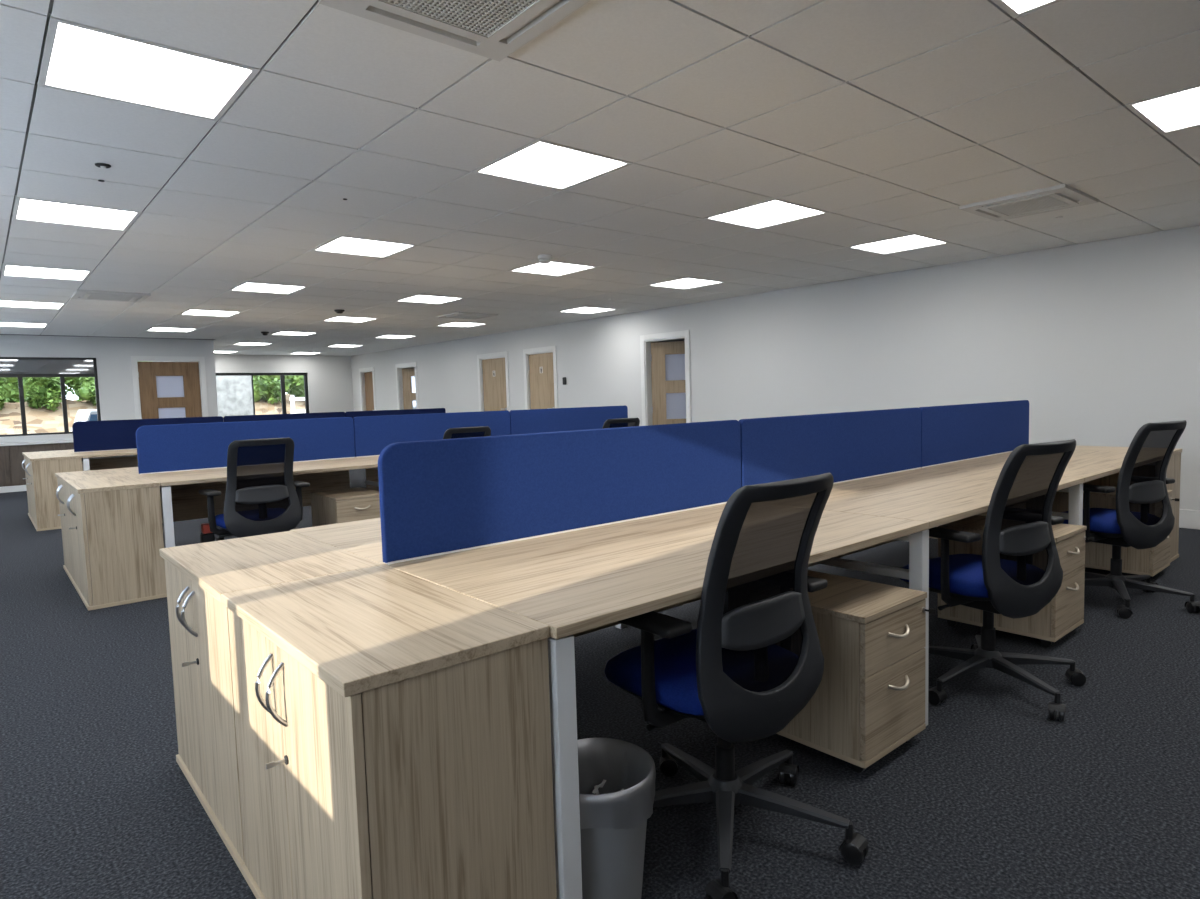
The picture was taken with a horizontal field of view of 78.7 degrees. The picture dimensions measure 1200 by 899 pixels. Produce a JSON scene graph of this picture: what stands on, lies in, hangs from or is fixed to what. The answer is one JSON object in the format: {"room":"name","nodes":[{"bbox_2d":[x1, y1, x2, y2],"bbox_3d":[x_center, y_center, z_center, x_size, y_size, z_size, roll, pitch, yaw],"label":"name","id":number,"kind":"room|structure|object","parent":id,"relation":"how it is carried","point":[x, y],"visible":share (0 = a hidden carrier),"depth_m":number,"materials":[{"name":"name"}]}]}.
{"room":"open-plan office","nodes":[
{"label":"open-plan office","id":0,"kind":"room"},
{"bbox_2d":[0,335,217,442],"bbox_3d":[-8.745,-0.657,11.661,4.800,2.493,0.150,-5,6,-40],"label":"wall","id":1,"kind":"structure","parent":0,"point":[112,355],"depth_m":12.11,"materials":[{"name":"grey paint"}]},
{"bbox_2d":[0,357,100,436],"bbox_3d":[-9.248,-0.803,11.204,2.625,1.220,0.060,-5,6,-40],"label":"window","id":2,"kind":"structure","parent":1,"relation":"in","point":[19,367],"depth_m":11.61,"materials":[{"name":"black"}]},
{"bbox_2d":[131,356,207,418],"bbox_3d":[-7.454,-0.570,12.752,1.110,2.085,0.174,-5,6,-40],"label":"door","id":3,"kind":"structure","parent":1,"relation":"in","point":[163,386],"depth_m":12.68,"materials":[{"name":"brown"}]},
{"bbox_2d":[214,354,353,412],"bbox_3d":[-7.827,-1.101,17.327,3.980,2.493,0.200,-5,6,-40],"label":"wall","id":4,"kind":"structure","parent":0,"point":[329,378],"depth_m":17.90,"materials":[{"name":"grey paint"}]},
{"bbox_2d":[216,373,308,419],"bbox_3d":[-8.055,-1.259,17.098,2.420,1.055,0.060,-5,6,-40],"label":"window","id":5,"kind":"structure","parent":4,"relation":"in","point":[282,379],"depth_m":17.47,"materials":[{"name":"black"}]},
{"bbox_2d":[0,0,1199,355],"bbox_3d":[-2.146,-1.653,6.886,8.960,0.050,23.200,-5,6,-40],"label":"ceiling","id":6,"kind":"structure","parent":0,"point":[887,118],"depth_m":3.59,"materials":[{"name":"tile"}]},
{"bbox_2d":[0,322,48,327],"bbox_3d":[-7.850,-1.703,9.907,0.594,0.040,0.594,-5,6,-40],"label":"recessed light","id":7,"kind":"object","parent":6,"relation":"in","point":[2,324],"visible":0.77,"depth_m":10.04,"materials":[{"name":"white"}]},
{"bbox_2d":[0,323,44,325],"bbox_3d":[-7.850,-1.706,9.907,0.548,0.010,0.548,-5,6,-40],"label":"diffuser","id":8,"kind":"object","parent":7,"relation":"attached to","point":[1,324],"depth_m":10.00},
{"bbox_2d":[0,300,65,308],"bbox_3d":[-6.291,-1.614,8.084,0.594,0.040,0.594,-5,6,-40],"label":"recessed light","id":9,"kind":"object","parent":6,"relation":"in","point":[18,304],"visible":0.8,"depth_m":8.18,"materials":[{"name":"white"}]},
{"bbox_2d":[1,263,92,280],"bbox_3d":[-4.733,-1.526,6.260,0.594,0.040,0.594,-5,6,-40],"label":"recessed light","id":10,"kind":"object","parent":6,"relation":"in","point":[6,270],"visible":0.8,"depth_m":6.32,"materials":[{"name":"white"}]},
{"bbox_2d":[5,266,86,277],"bbox_3d":[-4.733,-1.529,6.260,0.548,0.010,0.548,-5,6,-40],"label":"diffuser","id":11,"kind":"object","parent":10,"relation":"attached to","point":[18,271],"depth_m":6.32,"materials":[{"name":"plastic"}]},
{"bbox_2d":[12,195,141,230],"bbox_3d":[-3.175,-1.437,4.437,0.594,0.040,0.594,-5,6,-40],"label":"recessed light","id":12,"kind":"object","parent":6,"relation":"in","point":[27,209],"visible":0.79,"depth_m":4.47,"materials":[{"name":"white"}]},
{"bbox_2d":[71,289,150,301],"bbox_3d":[-5.056,-1.584,7.562,0.620,0.030,0.620,-5,6,-40],"label":"air conditioning unit","id":13,"kind":"object","parent":6,"relation":"attached to","point":[78,294],"visible":1,"depth_m":7.50,"materials":[{"name":"white"}]},
{"bbox_2d":[88,294,132,299],"bbox_3d":[-5.055,-1.576,7.562,0.371,0.006,0.371,-5,6,-40],"label":"grille","id":14,"kind":"object","parent":13,"relation":"attached to","point":[90,296],"depth_m":7.57,"materials":[{"name":"grey"}]},
{"bbox_2d":[37,13,259,120],"bbox_3d":[-1.617,-1.348,2.614,0.594,0.040,0.594,-5,6,-40],"label":"recessed light","id":15,"kind":"object","parent":6,"relation":"in","point":[79,58],"visible":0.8,"depth_m":2.61,"materials":[{"name":"white"}]},
{"bbox_2d":[145,327,195,331],"bbox_3d":[-6.481,-1.829,11.070,0.594,0.040,0.594,-5,6,-40],"label":"recessed light","id":16,"kind":"object","parent":6,"relation":"in","point":[151,328],"visible":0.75,"depth_m":11.18,"materials":[{"name":"white"}]},
{"bbox_2d":[150,328,190,330],"bbox_3d":[-6.482,-1.831,11.070,0.548,0.010,0.548,-5,6,-40],"label":"diffuser","id":17,"kind":"object","parent":16,"relation":"attached to","point":[151,329],"depth_m":11.17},
{"bbox_2d":[179,309,240,316],"bbox_3d":[-4.923,-1.740,9.247,0.594,0.040,0.594,-5,6,-40],"label":"recessed light","id":18,"kind":"object","parent":6,"relation":"in","point":[189,311],"visible":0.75,"depth_m":9.34,"materials":[{"name":"white"}]},
{"bbox_2d":[185,310,234,314],"bbox_3d":[-4.923,-1.743,9.246,0.548,0.010,0.548,-5,6,-40],"label":"diffuser","id":19,"kind":"object","parent":18,"relation":"attached to","point":[188,312],"depth_m":9.33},
{"bbox_2d":[229,282,306,293],"bbox_3d":[-3.365,-1.651,7.423,0.594,0.040,0.594,-5,6,-40],"label":"recessed light","id":20,"kind":"object","parent":6,"relation":"in","point":[246,286],"visible":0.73,"depth_m":7.49,"materials":[{"name":"white"}]},
{"bbox_2d":[235,283,298,291],"bbox_3d":[-3.365,-1.654,7.423,0.548,0.010,0.548,-5,6,-40],"label":"diffuser","id":21,"kind":"object","parent":20,"relation":"attached to","point":[248,287],"depth_m":7.49,"materials":[{"name":"plastic"}]},
{"bbox_2d":[270,331,315,335],"bbox_3d":[-5.113,-1.954,12.233,0.594,0.040,0.594,-5,6,-40],"label":"recessed light","id":22,"kind":"object","parent":6,"relation":"in","point":[281,332],"visible":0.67,"depth_m":12.35,"materials":[{"name":"white"}]},
{"bbox_2d":[276,332,309,334],"bbox_3d":[-5.114,-1.957,12.233,0.548,0.010,0.548,-5,6,-40],"label":"diffuser","id":23,"kind":"object","parent":22,"relation":"attached to","point":[278,333],"depth_m":12.35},
{"bbox_2d":[322,316,378,322],"bbox_3d":[-3.555,-1.865,10.410,0.594,0.040,0.594,-5,6,-40],"label":"recessed light","id":24,"kind":"object","parent":6,"relation":"in","point":[337,319],"visible":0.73,"depth_m":10.51,"materials":[{"name":"white"}]},
{"bbox_2d":[328,317,371,320],"bbox_3d":[-3.555,-1.868,10.409,0.548,0.010,0.548,-5,6,-40],"label":"diffuser","id":25,"kind":"object","parent":24,"relation":"attached to","point":[334,318],"depth_m":10.49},
{"bbox_2d":[311,235,416,257],"bbox_3d":[-1.807,-1.562,5.600,0.594,0.040,0.594,-5,6,-40],"label":"recessed light","id":26,"kind":"object","parent":6,"relation":"in","point":[340,244],"visible":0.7,"depth_m":5.65,"materials":[{"name":"white"}]},
{"bbox_2d":[320,237,406,254],"bbox_3d":[-1.807,-1.565,5.600,0.548,0.010,0.548,-5,6,-40],"label":"diffuser","id":27,"kind":"object","parent":26,"relation":"attached to","point":[343,245],"depth_m":5.65,"materials":[{"name":"plastic"}]},
{"bbox_2d":[374,335,415,338],"bbox_3d":[-3.745,-2.079,13.396,0.594,0.040,0.594,-5,6,-40],"label":"recessed light","id":28,"kind":"object","parent":6,"relation":"in","point":[384,336],"visible":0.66,"depth_m":13.52,"materials":[{"name":"white"}]},
{"bbox_2d":[396,295,463,303],"bbox_3d":[-1.997,-1.776,8.586,0.594,0.040,0.594,-5,6,-40],"label":"recessed light","id":29,"kind":"object","parent":6,"relation":"in","point":[417,298],"visible":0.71,"depth_m":8.67,"materials":[{"name":"white"}]},
{"bbox_2d":[403,295,454,301],"bbox_3d":[-1.997,-1.779,8.586,0.548,0.010,0.548,-5,6,-40],"label":"diffuser","id":30,"kind":"object","parent":29,"relation":"attached to","point":[417,298],"depth_m":8.66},
{"bbox_2d":[319,0,590,61],"bbox_3d":[-0.381,-1.318,2.092,0.620,0.030,0.620,-5,6,-40],"label":"air conditioning unit","id":31,"kind":"object","parent":6,"relation":"attached to","point":[492,29],"visible":1,"depth_m":2.23,"materials":[{"name":"white"}]},
{"bbox_2d":[382,0,536,36],"bbox_3d":[-0.381,-1.309,2.092,0.371,0.006,0.371,-5,6,-40],"label":"grille","id":32,"kind":"object","parent":31,"relation":"attached to","point":[476,18],"depth_m":2.20,"materials":[{"name":"grey"}]},
{"bbox_2d":[436,322,483,326],"bbox_3d":[-2.187,-1.990,11.573,0.594,0.040,0.594,-5,6,-40],"label":"recessed light","id":33,"kind":"object","parent":6,"relation":"in","point":[453,324],"visible":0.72,"depth_m":11.68,"materials":[{"name":"white"}]},
{"bbox_2d":[444,322,476,325],"bbox_3d":[-2.187,-1.994,11.572,0.548,0.010,0.548,-5,6,-40],"label":"diffuser","id":34,"kind":"object","parent":33,"relation":"attached to","point":[453,323],"depth_m":11.67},
{"bbox_2d":[437,312,497,319],"bbox_3d":[-1.863,-1.876,10.275,0.620,0.030,0.620,-5,6,-40],"label":"air conditioning unit","id":35,"kind":"object","parent":6,"relation":"attached to","point":[457,315],"visible":1,"depth_m":10.19,"materials":[{"name":"white"}]},
{"bbox_2d":[452,315,482,318],"bbox_3d":[-1.863,-1.868,10.276,0.371,0.006,0.371,-5,6,-40],"label":"grille","id":36,"kind":"object","parent":35,"relation":"attached to","point":[453,316],"depth_m":10.30,"materials":[{"name":"grey"}]},
{"bbox_2d":[538,254,551,263],"bbox_3d":[-0.460,-1.589,6.118,0.120,0.062,0.120,-5,6,-40],"label":"smoke detector","id":37,"kind":"object","parent":6,"relation":"attached to","point":[543,258],"visible":1,"depth_m":6.08,"materials":[{"name":"white"}]},
{"bbox_2d":[508,261,595,275],"bbox_3d":[-0.439,-1.688,6.763,0.594,0.040,0.594,-5,6,-40],"label":"recessed light","id":38,"kind":"object","parent":6,"relation":"in","point":[553,268],"visible":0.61,"depth_m":6.84,"materials":[{"name":"white"}]},
{"bbox_2d":[517,262,588,273],"bbox_3d":[-0.439,-1.691,6.763,0.548,0.010,0.548,-5,6,-40],"label":"diffuser","id":39,"kind":"object","parent":38,"relation":"attached to","point":[552,267],"depth_m":6.84,"materials":[{"name":"plastic"}]},
{"bbox_2d":[472,138,632,189],"bbox_3d":[-0.249,-1.473,3.777,0.594,0.040,0.594,-5,6,-40],"label":"recessed light","id":40,"kind":"object","parent":6,"relation":"in","point":[539,162],"visible":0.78,"depth_m":3.79,"materials":[{"name":"white"}]},
{"bbox_2d":[558,307,616,313],"bbox_3d":[-0.173,-1.944,10.137,0.594,0.040,0.594,-5,6,-40],"label":"recessed light","id":41,"kind":"object","parent":6,"relation":"in","point":[586,310],"visible":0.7,"depth_m":10.23,"materials":[{"name":"white"}]},
{"bbox_2d":[566,307,607,311],"bbox_3d":[-0.173,-1.946,10.137,0.548,0.010,0.548,-5,6,-40],"label":"diffuser","id":42,"kind":"object","parent":41,"relation":"attached to","point":[583,309],"depth_m":10.22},
{"bbox_2d":[647,278,723,288],"bbox_3d":[0.929,-1.813,7.926,0.594,0.040,0.594,-5,6,-40],"label":"recessed light","id":43,"kind":"object","parent":6,"relation":"in","point":[684,283],"visible":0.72,"depth_m":8.00,"materials":[{"name":"white"}]},
{"bbox_2d":[657,278,713,286],"bbox_3d":[0.929,-1.816,7.926,0.548,0.010,0.548,-5,6,-40],"label":"diffuser","id":44,"kind":"object","parent":43,"relation":"attached to","point":[684,282],"depth_m":7.99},
{"bbox_2d":[703,198,828,228],"bbox_3d":[1.119,-1.599,4.940,0.594,0.040,0.594,-5,6,-40],"label":"recessed light","id":45,"kind":"object","parent":6,"relation":"in","point":[775,211],"visible":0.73,"depth_m":4.98,"materials":[{"name":"white"}]},
{"bbox_2d":[715,200,817,225],"bbox_3d":[1.119,-1.602,4.940,0.548,0.010,0.548,-5,6,-40],"label":"diffuser","id":46,"kind":"object","parent":45,"relation":"attached to","point":[771,212],"depth_m":4.98,"materials":[{"name":"plastic"}]},
{"bbox_2d":[847,233,949,254],"bbox_3d":[2.487,-1.724,6.103,0.594,0.040,0.594,-5,6,-40],"label":"recessed light","id":47,"kind":"object","parent":6,"relation":"in","point":[914,241],"visible":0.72,"depth_m":6.16,"materials":[{"name":"white"}]},
{"bbox_2d":[858,235,940,251],"bbox_3d":[2.487,-1.727,6.103,0.548,0.010,0.548,-5,6,-40],"label":"diffuser","id":48,"kind":"object","parent":47,"relation":"attached to","point":[909,242],"depth_m":6.15,"materials":[{"name":"plastic"}]},
{"bbox_2d":[991,0,1061,18],"bbox_3d":[1.309,-1.385,1.954,0.594,0.040,0.594,-5,6,-40],"label":"recessed light","id":49,"kind":"object","parent":6,"relation":"in","point":[1014,8],"visible":1,"depth_m":2.31,"materials":[{"name":"white"}]},
{"bbox_2d":[1011,0,1037,7],"bbox_3d":[1.309,-1.388,1.953,0.548,0.010,0.548,-5,6,-40],"label":"diffuser","id":50,"kind":"object","parent":49,"relation":"attached to","point":[1014,3],"depth_m":2.31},
{"bbox_2d":[959,183,1097,221],"bbox_3d":[2.811,-1.610,4.806,0.620,0.030,0.620,-5,6,-40],"label":"air conditioning unit","id":51,"kind":"object","parent":6,"relation":"attached to","point":[1064,196],"visible":1,"depth_m":4.75,"materials":[{"name":"white"}]},
{"bbox_2d":[988,196,1066,215],"bbox_3d":[2.811,-1.602,4.806,0.371,0.006,0.371,-5,6,-40],"label":"grille","id":52,"kind":"object","parent":51,"relation":"attached to","point":[1041,203],"depth_m":4.81,"materials":[{"name":"grey"}]},
{"bbox_2d":[1125,85,1199,133],"bbox_3d":[2.677,-1.510,3.117,0.594,0.040,0.594,-5,6,-40],"label":"recessed light","id":53,"kind":"object","parent":6,"relation":"in","point":[1180,109],"visible":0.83,"depth_m":3.26,"materials":[{"name":"white"}]},
{"bbox_2d":[0,468,1199,898],"bbox_3d":[-0.935,0.691,8.067,12.200,0.120,23.450,-5,6,-40],"label":"floor","id":54,"kind":"structure","parent":0,"point":[997,797],"depth_m":2.32,"materials":[{"name":"carpet"}]},
{"bbox_2d":[0,440,83,492],"bbox_3d":[-8.991,0.269,11.153,3.320,0.735,0.369,-5,6,-40],"label":"base cabinet","id":55,"kind":"object","parent":54,"relation":"on","point":[12,474],"visible":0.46,"depth_m":11.09,"materials":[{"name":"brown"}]},
{"bbox_2d":[22,450,73,520],"bbox_3d":[-6.288,0.399,8.348,0.455,0.730,0.797,-5,6,-40],"label":"base cabinet","id":56,"kind":"object","parent":54,"relation":"on","point":[25,462],"visible":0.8,"depth_m":8.24,"materials":[{"name":"brown wood"}]},
{"bbox_2d":[25,453,82,530],"bbox_3d":[-5.769,0.429,7.742,0.455,0.730,0.797,-5,6,-40],"label":"base cabinet","id":57,"kind":"object","parent":54,"relation":"on","point":[42,468],"visible":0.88,"depth_m":7.41,"materials":[{"name":"brown wood"}]},
{"bbox_2d":[55,468,137,584],"bbox_3d":[-3.699,0.542,5.382,0.455,0.730,0.797,-5,6,-40],"label":"base cabinet","id":58,"kind":"object","parent":54,"relation":"on","point":[62,491],"visible":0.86,"depth_m":5.26,"materials":[{"name":"brown wood"}]},
{"bbox_2d":[68,449,137,470],"bbox_3d":[-4.095,0.237,9.689,4.632,0.730,1.636,-5,6,-40],"label":"desk","id":59,"kind":"object","parent":54,"relation":"on","point":[112,459],"visible":0.09,"depth_m":8.26,"materials":[{"name":"brown wood"}]},
{"bbox_2d":[72,416,223,452],"bbox_3d":[-5.284,-0.192,8.652,1.539,0.344,0.030,-5,6,-40],"label":"screen","id":60,"kind":"object","parent":59,"relation":"on","point":[105,435],"visible":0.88,"depth_m":8.39,"materials":[{"name":"blue fabric"}]},
{"bbox_2d":[224,412,345,421],"bbox_3d":[-4.110,-0.299,9.650,1.539,0.344,0.030,-5,6,-40],"label":"screen","id":61,"kind":"object","parent":59,"relation":"on","point":[239,418],"visible":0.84,"depth_m":9.59,"materials":[{"name":"blue fabric"}]},
{"bbox_2d":[345,408,445,418],"bbox_3d":[-2.936,-0.407,10.648,1.539,0.344,0.030,-5,6,-40],"label":"screen","id":62,"kind":"object","parent":59,"relation":"on","point":[352,414],"visible":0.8,"depth_m":10.58,"materials":[{"name":"blue fabric"}]},
{"bbox_2d":[65,475,166,610],"bbox_3d":[-3.181,0.572,4.776,0.455,0.730,0.797,-5,6,-40],"label":"base cabinet","id":63,"kind":"object","parent":54,"relation":"on","point":[116,528],"visible":0.97,"depth_m":4.50,"materials":[{"name":"brown wood"}]},
{"bbox_2d":[200,523,214,542],"bbox_3d":[-2.679,0.705,5.013,0.080,0.400,0.068,-5,6,-40],"label":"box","id":64,"kind":"object","parent":54,"relation":"on","point":[207,536],"visible":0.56,"depth_m":4.98,"materials":[{"name":"red plastic"}]},
{"bbox_2d":[122,456,378,547],"bbox_3d":[-1.472,0.377,6.752,4.722,0.730,1.636,-5,6,-40],"label":"desk","id":65,"kind":"object","parent":54,"relation":"on","point":[181,499],"visible":0.2,"depth_m":5.40,"materials":[{"name":"brown wood"}]},
{"bbox_2d":[136,417,354,473],"bbox_3d":[-2.684,-0.050,5.695,1.569,0.344,0.030,-5,6,-40],"label":"screen","id":66,"kind":"object","parent":65,"relation":"on","point":[194,446],"visible":0.94,"depth_m":5.53,"materials":[{"name":"fabric"}]},
{"bbox_2d":[353,410,510,456],"bbox_3d":[-1.487,-0.160,6.713,1.569,0.344,0.030,-5,6,-40],"label":"screen","id":67,"kind":"object","parent":65,"relation":"on","point":[372,434],"visible":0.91,"depth_m":6.54,"materials":[{"name":"fabric"}]},
{"bbox_2d":[509,405,627,434],"bbox_3d":[-0.290,-0.269,7.731,1.569,0.344,0.030,-5,6,-40],"label":"screen","id":68,"kind":"object","parent":65,"relation":"on","point":[528,421],"visible":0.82,"depth_m":7.62,"materials":[{"name":"fabric"}]},
{"bbox_2d":[199,437,309,537],"bbox_3d":[-2.323,0.409,4.935,0.682,0.981,0.664,-5,6,-40],"label":"office chair","id":69,"kind":"object","parent":54,"relation":"on","point":[261,496],"visible":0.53,"depth_m":4.76,"materials":[{"name":"black plastic"}]},
{"bbox_2d":[159,531,382,872],"bbox_3d":[-1.041,0.693,2.276,0.455,0.730,0.797,-5,6,-40],"label":"base cabinet","id":70,"kind":"object","parent":54,"relation":"on","point":[197,575],"visible":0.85,"depth_m":2.12,"materials":[{"name":"brown wood"}]},
{"bbox_2d":[310,487,379,526],"bbox_3d":[-1.900,0.584,5.586,0.392,0.512,0.562,-5,6,-40],"label":"drawer pedestal","id":71,"kind":"object","parent":54,"relation":"on","point":[350,504],"visible":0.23,"depth_m":5.42,"materials":[{"name":"beige wood"}]},
{"bbox_2d":[221,565,556,898],"bbox_3d":[-0.523,0.723,1.670,0.455,0.730,0.797,-5,6,-40],"label":"base cabinet","id":72,"kind":"object","parent":54,"relation":"on","point":[393,726],"visible":1,"depth_m":1.42,"materials":[{"name":"brown wood"}]},
{"bbox_2d":[443,426,490,438],"bbox_3d":[-1.140,0.306,5.870,0.685,0.981,0.686,-5,5,-38],"label":"office chair","id":73,"kind":"object","parent":54,"relation":"on","point":[481,431],"visible":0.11,"depth_m":5.66,"materials":[{"name":"black plastic"}]},
{"bbox_2d":[577,739,652,898],"bbox_3d":[-0.006,0.902,1.735,0.286,0.325,0.287,-5,6,-40],"label":"waste bin","id":74,"kind":"object","parent":54,"relation":"on","point":[613,826],"visible":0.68,"depth_m":1.64,"materials":[{"name":"plastic"}]},
{"bbox_2d":[602,418,639,428],"bbox_3d":[0.094,0.189,6.966,0.676,0.981,0.673,-5,5,-34],"label":"office chair","id":75,"kind":"object","parent":54,"relation":"on","point":[620,422],"visible":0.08,"depth_m":6.71,"materials":[{"name":"black plastic"}]},
{"bbox_2d":[290,450,1166,898],"bbox_3d":[1.215,0.525,3.671,4.798,0.730,1.636,-5,6,-40],"label":"desk","id":76,"kind":"object","parent":54,"relation":"on","point":[576,583],"visible":0.46,"depth_m":2.18,"materials":[{"name":"brown wood"}]},
{"bbox_2d":[378,420,740,563],"bbox_3d":[-0.017,0.101,2.598,1.594,0.344,0.030,-5,6,-40],"label":"screen","id":77,"kind":"object","parent":76,"relation":"on","point":[443,496],"visible":0.98,"depth_m":2.43,"materials":[{"name":"fabric"}]},
{"bbox_2d":[738,407,920,486],"bbox_3d":[1.200,-0.011,3.631,1.594,0.344,0.030,-5,6,-40],"label":"screen","id":78,"kind":"object","parent":76,"relation":"on","point":[849,446],"visible":0.88,"depth_m":3.55,"materials":[{"name":"fabric"}]},
{"bbox_2d":[919,400,1028,467],"bbox_3d":[2.416,-0.122,4.665,1.594,0.344,0.030,-5,6,-40],"label":"screen","id":79,"kind":"object","parent":76,"relation":"on","point":[961,432],"visible":0.82,"depth_m":4.55,"materials":[{"name":"fabric"}]},
{"bbox_2d":[604,473,867,898],"bbox_3d":[0.344,0.548,1.991,0.670,0.981,0.691,-5,5,-39],"label":"office chair","id":80,"kind":"object","parent":54,"relation":"on","point":[753,660],"visible":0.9,"depth_m":1.83,"materials":[{"name":"grey plastic"}]},
{"bbox_2d":[776,570,935,772],"bbox_3d":[0.787,0.733,2.505,0.392,0.512,0.562,-5,6,-40],"label":"drawer pedestal","id":81,"kind":"object","parent":54,"relation":"on","point":[868,701],"visible":0.72,"depth_m":2.29,"materials":[{"name":"brown wood"}]},
{"bbox_2d":[900,439,1085,721],"bbox_3d":[1.522,0.449,2.868,0.675,0.981,0.688,-4,5,-30],"label":"office chair","id":82,"kind":"object","parent":54,"relation":"on","point":[1018,571],"visible":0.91,"depth_m":2.73,"materials":[{"name":"black plastic"}]},
{"bbox_2d":[938,515,1094,646],"bbox_3d":[2.004,0.621,3.538,0.392,0.512,0.562,-5,6,-40],"label":"drawer pedestal","id":83,"kind":"object","parent":54,"relation":"on","point":[1064,613],"visible":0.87,"depth_m":3.39,"materials":[{"name":"beige wood"}]},
{"bbox_2d":[1054,485,1179,580],"bbox_3d":[3.220,0.510,4.572,0.392,0.512,0.562,-5,6,-40],"label":"drawer pedestal","id":84,"kind":"object","parent":54,"relation":"on","point":[1150,561],"visible":0.38,"depth_m":4.44,"materials":[{"name":"beige wood"}]},
{"bbox_2d":[1052,446,1181,562],"bbox_3d":[3.471,0.357,5.065,0.455,0.730,0.797,-5,6,-40],"label":"base cabinet","id":85,"kind":"object","parent":54,"relation":"on","point":[1174,466],"visible":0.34,"depth_m":4.83,"materials":[{"name":"brown wood"}]},
{"bbox_2d":[1062,420,1199,618],"bbox_3d":[2.814,0.333,3.940,0.690,0.981,0.684,-4,5,-26],"label":"office chair","id":86,"kind":"object","parent":54,"relation":"on","point":[1143,517],"visible":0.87,"depth_m":3.78,"materials":[{"name":"black plastic"}]},
{"bbox_2d":[351,225,1199,509],"bbox_3d":[1.230,-0.816,9.877,0.120,2.493,23.140,-5,6,-40],"label":"wall","id":87,"kind":"structure","parent":0,"point":[1101,339],"depth_m":7.30,"materials":[{"name":"grey paint"}]},
{"bbox_2d":[359,367,375,410],"bbox_3d":[-5.598,-0.974,17.880,0.140,2.030,0.872,-5,6,-40],"label":"door","id":88,"kind":"structure","parent":87,"relation":"in","point":[366,375],"depth_m":17.98,"materials":[{"name":"white"}]},
{"bbox_2d":[395,362,418,409],"bbox_3d":[-4.011,-0.913,16.422,0.660,2.030,1.013,-5,6,-40],"label":"door","id":89,"kind":"structure","parent":87,"relation":"in","point":[405,397],"depth_m":16.51,"materials":[{"name":"white"}]},
{"bbox_2d":[477,351,509,411],"bbox_3d":[-1.911,-0.764,13.563,0.139,2.030,1.036,-5,6,-40],"label":"door","id":90,"kind":"structure","parent":87,"relation":"in","point":[493,369],"depth_m":13.54,"materials":[{"name":"brown"}]},
{"bbox_2d":[523,346,557,409],"bbox_3d":[-0.950,-0.709,12.439,0.139,2.030,0.933,-5,6,-40],"label":"door","id":91,"kind":"structure","parent":87,"relation":"in","point":[540,364],"depth_m":12.41,"materials":[{"name":"brown"}]},
{"bbox_2d":[640,330,690,425],"bbox_3d":[1.144,-0.618,10.369,0.632,2.030,0.940,-5,6,-40],"label":"door","id":92,"kind":"structure","parent":87,"relation":"in","point":[665,366],"depth_m":10.44,"materials":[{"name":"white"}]},
{"bbox_2d":[1179,509,1199,529],"bbox_3d":[1.218,0.357,9.911,0.018,0.150,22.880,-5,6,-40],"label":"baseboard","id":93,"kind":"structure","parent":87,"relation":"attached to","point":[1190,519],"depth_m":5.83,"materials":[{"name":"white"}]},
{"label":"outside","id":94,"kind":"structure","parent":0,"visible":0},
{"bbox_3d":[-24.943,0.086,29.742,80.000,0.200,48.000,-5,6,-40],"label":"ground","id":95,"kind":"structure","parent":94,"visible":0},
{"bbox_2d":[71,409,97,431],"bbox_3d":[-10.074,-0.278,17.413,4.000,1.470,1.652,-5,6,-40],"label":"car","id":96,"kind":"object","parent":95,"relation":"on","point":[84,414],"visible":0.02,"depth_m":15.67,"materials":[{"name":"grey paint"}]},
{"bbox_2d":[216,376,252,417],"bbox_3d":[-10.139,-1.075,18.873,2.220,2.850,0.350,-5,6,-40],"label":"wall","id":97,"kind":"structure","parent":95,"relation":"on","point":[234,393],"depth_m":19.13,"materials":[{"name":"stone"}]},
{"bbox_2d":[290,395,305,413],"bbox_3d":[-7.116,-0.776,21.448,3.700,1.700,0.115,-5,6,-40],"label":"fence","id":98,"kind":"object","parent":95,"relation":"on","point":[293,399],"visible":0.15,"depth_m":20.25,"materials":[{"name":"white wood"}]},
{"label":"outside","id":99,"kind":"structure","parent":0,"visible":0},
{"bbox_2d":[0,394,304,434],"bbox_3d":[-14.837,-0.687,22.414,22.000,1.870,12.200,-5,6,-40],"label":"bank","id":100,"kind":"object","parent":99,"point":[40,420],"visible":0.06,"depth_m":18.48,"materials":[{"name":"soil"}]},
{"bbox_2d":[0,377,9,409],"bbox_3d":[-15.114,-1.516,18.104,0.858,1.239,1.439,-4,5,-25],"label":"bush","id":101,"kind":"object","parent":100,"relation":"on","point":[3,399],"visible":0.76,"depth_m":18.15,"materials":[{"name":"green plant"}]},
{"bbox_2d":[24,377,67,411],"bbox_3d":[-14.285,-1.652,18.859,0.972,1.409,1.416,-5,6,-40],"label":"bush","id":102,"kind":"object","parent":100,"relation":"on","point":[47,390],"visible":0.7,"depth_m":18.58,"materials":[{"name":"green plant"}]},
{"bbox_2d":[71,377,95,405],"bbox_3d":[-13.502,-1.634,19.604,1.062,1.227,1.486,-5,6,-40],"label":"bush","id":103,"kind":"object","parent":100,"relation":"on","point":[84,387],"visible":0.33,"depth_m":19.25,"materials":[{"name":"green plant"}]},
{"bbox_2d":[0,375,296,402],"bbox_3d":[-14.591,-2.280,22.017,17.197,2.466,1.940,-5,6,-40],"label":"hedge","id":104,"kind":"object","parent":100,"relation":"on","point":[12,390],"visible":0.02,"depth_m":20.37,"materials":[{"name":"green plant"}]},
{"bbox_2d":[253,376,285,404],"bbox_3d":[-10.303,-1.891,22.289,1.312,1.796,1.662,-5,6,-40],"label":"bush","id":105,"kind":"object","parent":100,"relation":"on","point":[264,388],"visible":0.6,"depth_m":22.03,"materials":[{"name":"green plant"}]},
{"bbox_2d":[285,375,304,400],"bbox_3d":[-9.184,-1.925,23.155,1.563,1.673,1.428,1,5,32],"label":"bush","id":106,"kind":"object","parent":100,"relation":"on","point":[295,381],"visible":0.2,"depth_m":22.86,"materials":[{"name":"green plant"}]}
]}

